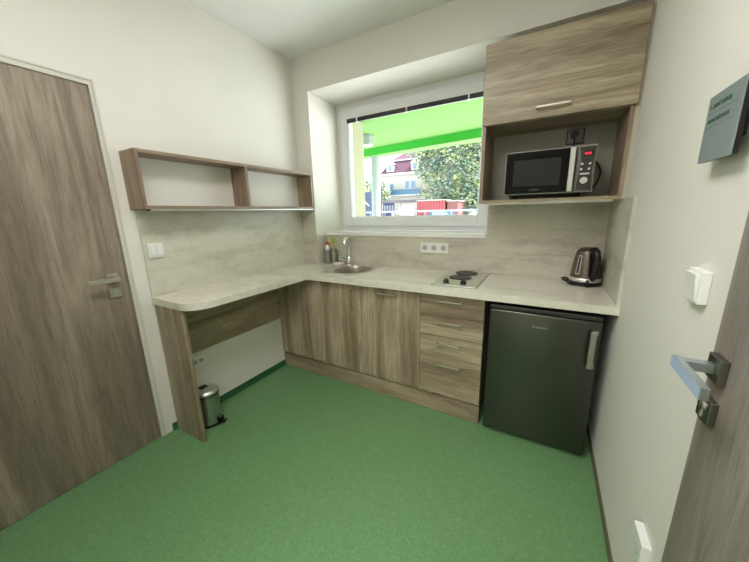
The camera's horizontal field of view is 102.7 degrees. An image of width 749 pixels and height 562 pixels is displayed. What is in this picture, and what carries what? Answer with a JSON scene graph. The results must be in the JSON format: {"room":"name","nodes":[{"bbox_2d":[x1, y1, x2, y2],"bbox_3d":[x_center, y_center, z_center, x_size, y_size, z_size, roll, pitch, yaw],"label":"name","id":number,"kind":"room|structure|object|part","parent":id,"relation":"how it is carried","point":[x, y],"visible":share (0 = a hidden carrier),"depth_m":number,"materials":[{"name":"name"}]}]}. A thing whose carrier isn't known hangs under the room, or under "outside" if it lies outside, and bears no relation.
{"room":"staff kitchenette","nodes":[
{"label":"staff kitchenette","id":0,"kind":"room"},
{"bbox_2d":[0,0,298,433],"bbox_3d":[-1.232,-0.382,2.007,0.160,2.613,2.870,6,15,29],"label":"wall","id":1,"kind":"structure","parent":0,"point":[169,76],"depth_m":1.82,"materials":[{"name":"paint"}]},
{"bbox_2d":[0,53,165,530],"bbox_3d":[-1.608,0.094,1.281,0.175,2.026,0.980,6,15,29],"label":"door","id":2,"kind":"structure","parent":1,"relation":"in","point":[79,396],"depth_m":1.44,"materials":[{"name":"laminate"}]},
{"bbox_3d":[-1.395,0.000,1.537,0.069,0.022,0.130,6,15,29],"label":"lever handle","id":3,"kind":"part","parent":2,"relation":"part of","materials":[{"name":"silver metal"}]},
{"bbox_2d":[193,353,204,368],"bbox_3d":[-1.206,0.547,2.044,0.019,0.082,0.084,6,15,29],"label":"wall socket","id":4,"kind":"object","parent":1,"relation":"attached to","point":[198,360],"visible":0.8,"depth_m":2.04,"materials":[{"name":"white plastic"}]},
{"bbox_2d":[118,148,313,210],"bbox_3d":[-0.947,-0.661,2.137,0.160,0.310,1.337,6,15,29],"label":"wall shelf","id":5,"kind":"object","parent":1,"relation":"attached to","point":[129,158],"depth_m":1.89,"materials":[{"name":"brown wood"}]},
{"bbox_3d":[-1.271,-0.531,1.578,0.160,0.300,0.018,6,15,29],"label":"panel","id":6,"kind":"part","parent":5,"relation":"part of","materials":[{"name":"brown wood"}]},
{"bbox_2d":[212,210,246,210],"bbox_3d":[-0.878,-0.507,2.151,0.015,0.001,1.301,6,15,29],"label":"diffuser","id":7,"kind":"object","parent":5,"relation":"attached to","point":[212,210],"depth_m":1.99,"materials":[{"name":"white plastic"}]},
{"bbox_3d":[-0.881,-0.510,2.145,0.024,0.010,1.317,6,15,29],"label":"light strip","id":8,"kind":"part","parent":5,"relation":"part of","materials":[{"name":"white plastic"}]},
{"bbox_3d":[-0.622,-0.801,2.694,0.160,0.300,0.018,6,15,29],"label":"panel","id":9,"kind":"part","parent":5,"relation":"part of","materials":[{"name":"brown wood"}]},
{"bbox_2d":[135,210,305,296],"bbox_3d":[-0.995,-0.284,2.275,0.009,0.502,1.323,6,15,29],"label":"backsplash","id":10,"kind":"structure","parent":1,"relation":"attached to","point":[201,248],"depth_m":2.08,"materials":[{"name":"laminate"}]},
{"bbox_2d":[146,242,164,258],"bbox_3d":[-1.280,-0.179,1.756,0.016,0.088,0.083,6,15,29],"label":"light switch","id":11,"kind":"object","parent":10,"relation":"attached to","point":[155,250],"visible":1,"depth_m":1.75,"materials":[{"name":"white plastic"}]},
{"bbox_2d":[172,359,285,430],"bbox_3d":[-1.065,0.849,2.359,0.014,0.050,0.985,6,15,29],"label":"baseboard","id":12,"kind":"structure","parent":1,"relation":"attached to","point":[270,370],"depth_m":2.42,"materials":[{"name":"green plastic"}]},
{"bbox_2d":[185,288,280,353],"bbox_3d":[-1.068,0.229,2.233,0.018,0.393,0.917,6,15,29],"label":"board","id":13,"kind":"object","parent":1,"relation":"attached to","point":[209,327],"visible":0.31,"depth_m":2.22,"materials":[{"name":"brown wood"}]},
{"bbox_2d":[302,209,318,263],"bbox_3d":[-0.600,-0.411,2.792,0.154,0.502,0.008,6,15,29],"label":"backsplash","id":14,"kind":"structure","parent":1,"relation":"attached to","point":[308,216],"depth_m":2.79,"materials":[{"name":"laminate"}]},
{"bbox_2d":[0,364,608,561],"bbox_3d":[-0.716,1.282,0.674,2.732,0.060,4.800,6,15,29],"label":"floor","id":15,"kind":"structure","parent":0,"point":[303,465],"depth_m":1.48,"materials":[{"name":"green carpet"}]},
{"bbox_2d":[155,305,206,442],"bbox_3d":[-1.174,0.562,1.819,0.279,0.853,0.023,6,15,29],"label":"end panel","id":16,"kind":"object","parent":15,"relation":"on","point":[172,323],"visible":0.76,"depth_m":1.79,"materials":[{"name":"brown wood"}]},
{"bbox_2d":[198,383,226,428],"bbox_3d":[-1.094,0.825,1.989,0.188,0.262,0.152,6,15,29],"label":"pedal bin","id":17,"kind":"object","parent":15,"relation":"on","point":[212,413],"visible":0.77,"depth_m":1.95,"materials":[{"name":"silver metal"}]},
{"bbox_3d":[-1.113,0.714,1.973,0.148,0.035,0.148,6,15,29],"label":"lid","id":18,"kind":"part","parent":17,"relation":"part of","materials":[{"name":"silver metal"}]},
{"bbox_2d":[278,280,312,358],"bbox_3d":[-0.607,0.279,2.727,0.347,0.728,0.405,6,15,29],"label":"base cabinet","id":19,"kind":"object","parent":15,"relation":"on","point":[293,298],"visible":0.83,"depth_m":2.58,"materials":[{"name":"brown wood"}]},
{"bbox_3d":[-0.607,0.087,2.458,0.010,0.150,0.030,6,15,29],"label":"handle","id":20,"kind":"part","parent":19,"relation":"part of","materials":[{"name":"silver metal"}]},
{"bbox_2d":[307,280,364,373],"bbox_3d":[-0.200,0.305,2.571,0.515,0.728,0.532,6,15,29],"label":"base cabinet","id":21,"kind":"object","parent":15,"relation":"on","point":[335,309],"visible":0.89,"depth_m":2.36,"materials":[{"name":"brown wood"}]},
{"bbox_3d":[-0.174,0.137,2.219,0.010,0.150,0.030,6,15,29],"label":"handle","id":22,"kind":"part","parent":21,"relation":"part of","materials":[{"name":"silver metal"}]},
{"bbox_2d":[151,263,619,315],"bbox_3d":[0.054,0.072,1.831,2.332,0.041,1.463,6,15,29],"label":"countertop","id":23,"kind":"structure","parent":21,"relation":"on","point":[531,291],"depth_m":1.86,"materials":[{"name":"laminate"}]},
{"bbox_2d":[324,248,337,263],"bbox_3d":[-0.407,-0.237,2.821,0.135,0.140,0.064,3,14,18],"label":"sink caddy","id":24,"kind":"object","parent":23,"relation":"on","point":[331,256],"visible":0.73,"depth_m":2.80,"materials":[{"name":"silver metal"}]},
{"bbox_2d":[325,241,329,249],"bbox_3d":[-0.440,-0.275,2.822,0.047,0.206,0.047,6,15,29],"label":"soap bottle","id":25,"kind":"object","parent":24,"relation":"in","point":[327,247],"visible":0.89,"depth_m":2.79,"materials":[{"name":"white plastic"}]},
{"bbox_2d":[324,249,331,263],"bbox_3d":[-0.439,-0.233,2.831,0.062,0.128,0.062,6,15,29],"label":"cup","id":26,"kind":"object","parent":24,"relation":"on","point":[328,254],"depth_m":2.81,"materials":[{"name":"silver metal"}]},
{"bbox_2d":[329,237,334,250],"bbox_3d":[-0.396,-0.290,2.806,0.055,0.240,0.040,6,15,29],"label":"dish brush","id":27,"kind":"object","parent":24,"relation":"in","point":[330,238],"visible":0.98,"depth_m":2.79,"materials":[{"name":"yellow plastic"}]},
{"bbox_2d":[331,250,337,263],"bbox_3d":[-0.375,-0.226,2.811,0.062,0.120,0.062,6,15,29],"label":"cup","id":28,"kind":"object","parent":24,"relation":"on","point":[334,254],"depth_m":2.79,"materials":[{"name":"silver metal"}]},
{"bbox_2d":[338,237,352,264],"bbox_3d":[-0.280,-0.262,2.646,0.137,0.254,0.175,3,14,19],"label":"tap","id":29,"kind":"object","parent":23,"relation":"on","point":[349,261],"visible":1,"depth_m":2.67,"materials":[{"name":"silver metal"}]},
{"bbox_3d":[-0.243,-0.282,2.620,0.038,0.205,0.163,2,13,13],"label":"spout","id":30,"kind":"part","parent":29,"relation":"part of","materials":[{"name":"silver metal"}]},
{"bbox_2d":[316,264,382,275],"bbox_3d":[-0.198,-0.025,2.523,0.404,0.156,0.452,6,15,29],"label":"sink","id":31,"kind":"object","parent":23,"relation":"in","point":[355,269],"visible":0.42,"depth_m":2.59,"materials":[{"name":"silver metal"}]},
{"bbox_3d":[-0.176,-0.020,2.497,0.292,0.156,0.336,6,15,29],"label":"bowl","id":32,"kind":"part","parent":31,"relation":"part of","materials":[{"name":"silver metal"}]},
{"bbox_2d":[430,271,488,288],"bbox_3d":[0.598,-0.029,2.051,0.286,0.034,0.478,6,15,29],"label":"cooktop","id":33,"kind":"object","parent":23,"relation":"in","point":[461,279],"visible":1,"depth_m":1.99,"materials":[{"name":"silver metal"}]},
{"bbox_2d":[561,247,601,287],"bbox_3d":[1.262,-0.094,1.816,0.207,0.236,0.194,6,15,29],"label":"kettle","id":34,"kind":"object","parent":23,"relation":"on","point":[586,266],"visible":1,"depth_m":1.76,"materials":[{"name":"black metal"}]},
{"bbox_3d":[1.220,-0.097,1.789,0.014,0.099,0.012,-6,14,-22],"label":"gauge glass","id":35,"kind":"part","parent":34,"relation":"part of","materials":[{"name":"grey plastic"}]},
{"bbox_3d":[1.290,0.019,1.814,0.197,0.015,0.126,-2,13,-4],"label":"cord","id":36,"kind":"part","parent":34,"relation":"part of","materials":[{"name":"black plastic"}]},
{"bbox_3d":[1.277,-0.090,1.754,0.044,0.145,0.037,1,13,8],"label":"handle mount","id":37,"kind":"part","parent":34,"relation":"part of","materials":[{"name":"black plastic"}]},
{"bbox_3d":[1.275,-0.094,1.738,0.040,0.203,0.079,0,13,8],"label":"handle","id":38,"kind":"part","parent":34,"relation":"part of","materials":[{"name":"black plastic"}]},
{"bbox_2d":[285,352,478,422],"bbox_3d":[-0.074,0.788,2.357,1.720,0.120,0.016,6,15,29],"label":"plinth","id":39,"kind":"object","parent":15,"relation":"on","point":[467,411],"visible":1,"depth_m":2.24,"materials":[{"name":"brown wood"}]},
{"bbox_2d":[361,286,419,388],"bbox_3d":[0.222,0.349,2.336,0.453,0.728,0.532,6,15,29],"label":"base cabinet","id":40,"kind":"object","parent":15,"relation":"on","point":[390,318],"visible":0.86,"depth_m":2.12,"materials":[{"name":"brown wood"}]},
{"bbox_3d":[0.083,0.090,2.058,0.150,0.010,0.030,6,15,29],"label":"handle","id":41,"kind":"part","parent":40,"relation":"part of","materials":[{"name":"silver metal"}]},
{"bbox_2d":[419,293,493,405],"bbox_3d":[0.596,0.388,2.128,0.403,0.728,0.532,6,15,29],"label":"drawer unit","id":42,"kind":"object","parent":15,"relation":"on","point":[454,331],"visible":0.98,"depth_m":1.92,"materials":[{"name":"brown wood"}]},
{"bbox_3d":[0.472,0.556,1.945,0.155,0.010,0.030,6,15,29],"label":"handle","id":43,"kind":"part","parent":42,"relation":"part of","materials":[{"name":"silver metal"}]},
{"bbox_3d":[0.468,0.413,1.912,0.155,0.010,0.030,6,15,29],"label":"handle","id":44,"kind":"part","parent":42,"relation":"part of","materials":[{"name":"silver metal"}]},
{"bbox_3d":[0.465,0.268,1.879,0.155,0.010,0.030,6,15,29],"label":"handle","id":45,"kind":"part","parent":42,"relation":"part of","materials":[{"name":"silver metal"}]},
{"bbox_3d":[0.462,0.132,1.848,0.155,0.010,0.030,6,15,29],"label":"handle","id":46,"kind":"part","parent":42,"relation":"part of","materials":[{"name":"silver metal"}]},
{"bbox_3d":[0.489,0.635,1.982,0.401,0.273,0.018,6,15,29],"label":"drawer","id":47,"kind":"part","parent":42,"relation":"part of","materials":[{"name":"brown wood"}]},
{"bbox_3d":[0.484,0.432,1.936,0.401,0.137,0.018,6,15,29],"label":"drawer","id":48,"kind":"part","parent":42,"relation":"part of","materials":[{"name":"brown wood"}]},
{"bbox_3d":[0.481,0.295,1.904,0.401,0.139,0.018,6,15,29],"label":"drawer","id":49,"kind":"part","parent":42,"relation":"part of","materials":[{"name":"brown wood"}]},
{"bbox_3d":[0.478,0.154,1.872,0.401,0.144,0.018,6,15,29],"label":"drawer","id":50,"kind":"part","parent":42,"relation":"part of","materials":[{"name":"brown wood"}]},
{"bbox_2d":[482,301,603,454],"bbox_3d":[1.017,0.512,1.879,0.528,0.826,0.540,6,15,29],"label":"fridge","id":51,"kind":"object","parent":15,"relation":"on","point":[541,364],"visible":1,"depth_m":1.66,"materials":[{"name":"grey metal"}]},
{"bbox_3d":[0.907,0.163,1.617,0.528,0.023,0.048,6,15,29],"label":"trim","id":52,"kind":"part","parent":51,"relation":"part of","materials":[{"name":"grey plastic"}]},
{"bbox_3d":[1.089,0.345,1.500,0.033,0.202,0.040,6,15,29],"label":"handle","id":53,"kind":"part","parent":51,"relation":"part of","materials":[{"name":"silver metal"}]},
{"bbox_2d":[290,55,341,262],"bbox_3d":[-0.555,-0.627,3.008,0.324,2.613,0.489,6,15,29],"label":"wall","id":54,"kind":"structure","parent":0,"point":[315,117],"depth_m":2.69,"materials":[{"name":"paint"}]},
{"bbox_2d":[317,235,325,263],"bbox_3d":[-0.494,-0.301,2.837,0.008,0.263,0.127,6,15,29],"label":"backsplash","id":55,"kind":"structure","parent":54,"relation":"attached to","point":[321,239],"depth_m":2.82,"materials":[{"name":"laminate"}]},
{"bbox_2d":[186,0,454,59],"bbox_3d":[-0.184,-1.614,1.087,2.732,0.150,3.090,6,15,29],"label":"ceiling","id":56,"kind":"structure","parent":0,"point":[293,29],"depth_m":1.97,"materials":[{"name":"paint"}]},
{"bbox_2d":[305,0,647,105],"bbox_3d":[0.572,-1.649,2.104,2.328,0.268,0.489,6,15,29],"label":"lintel","id":57,"kind":"object","parent":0,"point":[449,40],"visible":0.8,"depth_m":2.01,"materials":[{"name":"paint"}]},
{"bbox_2d":[485,204,487,236],"bbox_3d":[1.266,-0.324,2.102,0.877,2.345,0.352,6,15,29],"label":"wall","id":58,"kind":"structure","parent":0,"point":[487,204],"depth_m":2.13,"materials":[{"name":"paint"}]},
{"bbox_2d":[479,0,653,203],"bbox_3d":[1.001,-0.881,1.696,0.696,0.840,0.366,6,15,29],"label":"upper cabinet","id":59,"kind":"object","parent":58,"relation":"attached to","point":[539,86],"visible":0.94,"depth_m":1.56,"materials":[{"name":"brown wood"}]},
{"bbox_3d":[0.719,-0.915,1.881,0.018,0.837,0.317,6,15,29],"label":"panel","id":60,"kind":"part","parent":59,"relation":"part of","materials":[{"name":"brown wood"}]},
{"bbox_2d":[504,144,597,199],"bbox_3d":[1.010,-0.616,1.754,0.431,0.260,0.267,6,15,29],"label":"microwave","id":61,"kind":"object","parent":59,"relation":"in","point":[565,170],"visible":1,"depth_m":1.64,"materials":[{"name":"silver metal"}]},
{"bbox_3d":[0.906,-0.609,1.680,0.313,0.224,0.010,6,15,29],"label":"door","id":62,"kind":"part","parent":61,"relation":"part of","materials":[{"name":"black glass"}]},
{"bbox_3d":[1.047,-0.592,1.594,0.025,0.224,0.018,6,15,29],"label":"handle","id":63,"kind":"part","parent":61,"relation":"part of","materials":[{"name":"silver metal"}]},
{"bbox_3d":[1.103,-0.588,1.570,0.076,0.224,0.009,6,15,29],"label":"control panel","id":64,"kind":"part","parent":61,"relation":"part of","materials":[{"name":"grey plastic"}]},
{"bbox_2d":[488,199,613,204],"bbox_3d":[0.961,-0.442,1.688,0.611,0.010,0.020,6,15,29],"label":"light strip","id":65,"kind":"object","parent":59,"relation":"attached to","point":[607,200],"visible":0.98,"depth_m":1.66,"materials":[{"name":"silver metal"}]},
{"bbox_2d":[503,201,611,204],"bbox_3d":[0.961,-0.438,1.689,0.605,0.002,0.014,6,15,29],"label":"diffuser","id":66,"kind":"object","parent":65,"relation":"attached to","point":[547,201],"depth_m":1.67,"materials":[{"name":"white plastic"}]},
{"bbox_3d":[0.918,-0.905,1.540,0.155,0.010,0.030,6,15,29],"label":"handle","id":67,"kind":"part","parent":59,"relation":"part of","materials":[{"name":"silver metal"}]},
{"bbox_3d":[1.088,-0.916,1.848,0.655,0.801,0.007,6,15,29],"label":"panel","id":68,"kind":"part","parent":59,"relation":"part of","materials":[{"name":"beige"}]},
{"bbox_3d":[0.926,-1.062,1.526,0.696,0.408,0.018,6,15,29],"label":"lift door","id":69,"kind":"part","parent":59,"relation":"part of","materials":[{"name":"brown wood"}]},
{"bbox_2d":[565,128,585,144],"bbox_3d":[1.198,-0.861,1.786,0.092,0.088,0.010,6,15,29],"label":"wall socket","id":70,"kind":"object","parent":59,"relation":"attached to","point":[580,139],"visible":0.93,"depth_m":1.78,"materials":[{"name":"grey plastic"}]},
{"bbox_2d":[571,130,600,187],"bbox_3d":[1.245,-0.710,1.770,0.174,0.343,0.036,6,15,29],"label":"power cord","id":71,"kind":"object","parent":59,"relation":"attached to","point":[574,134],"visible":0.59,"depth_m":1.75,"materials":[{"name":"black plastic"}]},
{"bbox_3d":[1.305,-0.854,1.555,0.018,0.837,0.317,6,15,29],"label":"panel","id":72,"kind":"part","parent":59,"relation":"part of","materials":[{"name":"brown wood"}]},
{"bbox_2d":[588,0,748,561],"bbox_3d":[0.937,-0.156,0.801,0.160,2.613,2.870,6,15,29],"label":"wall","id":73,"kind":"structure","parent":0,"point":[642,418],"depth_m":0.92,"materials":[{"name":"paint"}]},
{"bbox_2d":[586,424,612,561],"bbox_3d":[1.075,1.010,1.438,0.004,0.050,1.494,6,15,29],"label":"baseboard","id":74,"kind":"structure","parent":73,"relation":"attached to","point":[606,536],"depth_m":1.38,"materials":[{"name":"brown"}]},
{"bbox_2d":[600,197,637,306],"bbox_3d":[1.279,-0.180,1.593,0.015,0.501,0.557,6,15,29],"label":"backsplash","id":75,"kind":"structure","parent":73,"relation":"attached to","point":[622,211],"depth_m":1.49,"materials":[{"name":"laminate"}]},
{"bbox_2d":[617,2,656,199],"bbox_3d":[1.322,-0.853,1.547,0.018,0.837,0.315,6,15,29],"label":"strip","id":76,"kind":"object","parent":73,"relation":"attached to","point":[638,106],"visible":0.36,"depth_m":1.42,"materials":[{"name":"brown wood"}]},
{"bbox_2d":[630,520,651,561],"bbox_3d":[0.776,0.775,0.876,0.023,0.086,0.086,6,15,29],"label":"wall socket","id":77,"kind":"object","parent":73,"relation":"attached to","point":[640,545],"visible":1,"depth_m":0.86,"materials":[{"name":"white plastic"}]},
{"bbox_2d":[683,267,713,304],"bbox_3d":[0.762,0.010,0.711,0.027,0.077,0.078,6,15,29],"label":"light switch","id":78,"kind":"object","parent":73,"relation":"attached to","point":[698,281],"visible":1,"depth_m":0.69,"materials":[{"name":"white plastic"}]},
{"bbox_2d":[661,211,748,561],"bbox_3d":[0.421,0.306,0.228,0.099,1.990,0.904,6,15,29],"label":"door","id":79,"kind":"structure","parent":73,"relation":"in","point":[710,520],"depth_m":0.53,"materials":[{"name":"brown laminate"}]},
{"bbox_3d":[0.572,0.169,0.518,0.054,0.022,0.130,6,15,29],"label":"lever handle","id":80,"kind":"part","parent":79,"relation":"part of","materials":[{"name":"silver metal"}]},
{"bbox_2d":[697,73,748,163],"bbox_3d":[0.751,-0.334,0.633,0.033,0.142,0.153,6,15,29],"label":"door sign","id":81,"kind":"object","parent":73,"relation":"attached to","point":[727,120],"visible":1,"depth_m":0.61,"materials":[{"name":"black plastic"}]},
{"bbox_3d":[0.267,0.151,2.799,1.451,1.153,0.352,6,15,29],"label":"wall","id":82,"kind":"structure","parent":0,"visible":0},
{"bbox_2d":[325,70,486,238],"bbox_3d":[0.237,-0.988,2.521,1.462,1.192,0.355,6,15,29],"label":"window","id":83,"kind":"structure","parent":82,"relation":"in","point":[459,226],"depth_m":2.61,"materials":[{"name":"white plastic"}]},
{"bbox_3d":[0.237,-0.419,2.626,1.462,0.036,0.300,6,15,29],"label":"sill","id":84,"kind":"part","parent":83,"relation":"part of","materials":[{"name":"white"}]},
{"bbox_2d":[344,90,483,204],"bbox_3d":[0.267,-1.030,2.582,1.254,0.861,0.025,6,15,29],"label":"blind","id":85,"kind":"object","parent":83,"relation":"attached to","point":[478,94],"visible":0.95,"depth_m":2.44,"materials":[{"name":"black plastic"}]},
{"bbox_3d":[0.272,-1.445,2.481,1.223,0.007,0.017,6,15,29],"label":"head rail","id":86,"kind":"part","parent":85,"relation":"part of","materials":[{"name":"black plastic"}]},
{"bbox_3d":[0.272,-1.409,2.487,1.207,0.006,0.020,6,15,29],"label":"rail","id":87,"kind":"part","parent":85,"relation":"part of","materials":[{"name":"grey"}]},
{"bbox_2d":[326,202,610,279],"bbox_3d":[0.474,-0.336,2.346,2.145,0.505,0.010,6,15,29],"label":"backsplash","id":88,"kind":"structure","parent":82,"relation":"attached to","point":[523,240],"depth_m":2.07,"materials":[{"name":"laminate"}]},
{"bbox_2d":[420,242,448,253],"bbox_3d":[0.471,-0.261,2.353,0.228,0.079,0.013,6,15,29],"label":"wall socket","id":89,"kind":"object","parent":88,"relation":"attached to","point":[424,247],"visible":1,"depth_m":2.35,"materials":[{"name":"white plastic"}]},
{"bbox_3d":[0.403,-0.267,2.391,0.074,0.078,0.012,6,15,29],"label":"socket plate","id":90,"kind":"part","parent":89,"relation":"part of","materials":[{"name":"white plastic"}]},
{"bbox_3d":[0.469,-0.260,2.354,0.074,0.078,0.012,6,15,29],"label":"socket plate","id":91,"kind":"part","parent":89,"relation":"part of","materials":[{"name":"white plastic"}]},
{"bbox_3d":[0.535,-0.253,2.318,0.074,0.078,0.012,6,15,29],"label":"socket plate","id":92,"kind":"part","parent":89,"relation":"part of","materials":[{"name":"white plastic"}]},
{"label":"outside","id":93,"kind":"structure","parent":0,"visible":0},
{"bbox_3d":[20.873,-14.869,69.837,150.000,0.200,139.500,6,15,29],"label":"ground","id":94,"kind":"structure","parent":93,"visible":0},
{"bbox_2d":[352,122,365,215],"bbox_3d":[-0.465,-0.710,3.840,0.200,2.600,1.040,6,15,29],"label":"wall","id":95,"kind":"structure","parent":94,"relation":"on","point":[357,127],"depth_m":3.96,"materials":[{"name":"paint"}]},
{"bbox_2d":[365,192,371,215],"bbox_3d":[-1.581,-13.829,55.905,4.200,5.000,3.600,6,15,29],"label":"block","id":96,"kind":"object","parent":94,"relation":"on","point":[368,195],"visible":0.29,"depth_m":53.58,"materials":[{"name":"blue"}]},
{"bbox_2d":[371,156,380,215],"bbox_3d":[0.042,-1.132,5.913,0.170,2.475,0.170,6,15,29],"label":"column","id":97,"kind":"structure","parent":94,"relation":"on","point":[375,160],"depth_m":5.69,"materials":[{"name":"grey"}]},
{"bbox_2d":[360,97,482,159],"bbox_3d":[0.163,-2.253,4.478,9.537,0.405,3.370,6,15,29],"label":"canopy","id":98,"kind":"object","parent":97,"relation":"on","point":[368,139],"depth_m":4.31,"materials":[{"name":"green fabric"}]},
{"bbox_3d":[0.163,-2.268,4.474,9.537,0.375,3.370,6,15,29],"label":"entrance canopy","id":99,"kind":"part","parent":98,"relation":"part of","materials":[{"name":"green fabric"}]},
{"bbox_2d":[365,176,390,200],"bbox_3d":[-0.250,-17.980,64.547,8.494,9.193,5.782,6,15,29],"label":"tree","id":100,"kind":"object","parent":94,"relation":"on","point":[383,189],"visible":0.25,"depth_m":62.87,"materials":[{"name":"green plant"}]},
{"bbox_2d":[381,203,393,215],"bbox_3d":[2.408,-13.318,57.077,2.900,3.300,0.300,6,15,29],"label":"hoarding","id":101,"kind":"object","parent":94,"relation":"on","point":[386,206],"visible":0.51,"depth_m":56.85,"materials":[{"name":"blue"}]},
{"bbox_2d":[381,199,421,215],"bbox_3d":[4.983,-12.674,53.667,7.200,3.450,2.600,6,15,29],"label":"awning","id":102,"kind":"object","parent":94,"relation":"on","point":[413,200],"visible":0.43,"depth_m":52.56,"materials":[{"name":"grey"}]},
{"bbox_2d":[400,206,414,215],"bbox_3d":[5.422,-11.162,49.370,2.520,2.400,0.260,6,15,29],"label":"hoarding","id":103,"kind":"object","parent":94,"relation":"on","point":[402,208],"visible":0.55,"depth_m":49.22,"materials":[{"name":"grey"}]},
{"bbox_2d":[366,209,476,215],"bbox_3d":[2.507,-1.137,7.905,9.516,1.485,0.060,6,15,29],"label":"metal fence","id":104,"kind":"object","parent":94,"relation":"on","point":[451,210],"visible":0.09,"depth_m":8.29,"materials":[{"name":"grey metal"}]},
{"bbox_3d":[2.491,-1.836,7.745,9.500,0.050,0.040,6,15,29],"label":"rail","id":105,"kind":"part","parent":104,"relation":"part of","materials":[{"name":"grey metal"}]},
{"bbox_2d":[380,146,479,215],"bbox_3d":[12.754,-22.255,65.944,21.700,16.300,11.850,6,15,29],"label":"villa","id":106,"kind":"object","parent":94,"relation":"on","point":[403,183],"visible":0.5,"depth_m":64.49,"materials":[{"name":"grey"}]},
{"bbox_3d":[6.772,-19.043,64.055,6.700,1.050,1.450,6,15,29],"label":"balcony railing","id":107,"kind":"part","parent":106,"relation":"part of","materials":[{"name":"blue"}]},
{"bbox_3d":[12.983,-23.630,66.098,21.700,0.400,10.800,6,15,29],"label":"cornice","id":108,"kind":"part","parent":106,"relation":"part of","materials":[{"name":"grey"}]},
{"bbox_2d":[416,199,449,214],"bbox_3d":[10.205,-11.808,49.894,4.800,3.210,5.300,6,15,29],"label":"shipping container","id":109,"kind":"object","parent":94,"relation":"on","point":[438,204],"visible":0.37,"depth_m":47.56,"materials":[{"name":"red metal"}]},
{"bbox_2d":[427,212,455,214],"bbox_3d":[7.631,-6.969,33.061,4.300,1.399,1.740,6,15,29],"label":"car","id":110,"kind":"object","parent":94,"relation":"on","point":[430,213],"visible":0.05,"depth_m":32.35,"materials":[{"name":"blue paint"}]},
{"bbox_2d":[407,141,480,214],"bbox_3d":[17.112,-21.985,51.509,26.239,24.306,8.436,6,15,29],"label":"tree","id":111,"kind":"object","parent":94,"relation":"on","point":[471,150],"visible":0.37,"depth_m":52.70,"materials":[{"name":"green plant"}]},
{"bbox_2d":[446,200,465,214],"bbox_3d":[13.199,-11.450,48.475,1.950,3.010,4.900,6,15,29],"label":"shed","id":112,"kind":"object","parent":94,"relation":"on","point":[451,204],"visible":0.68,"depth_m":46.56,"materials":[{"name":"red"}]}
]}

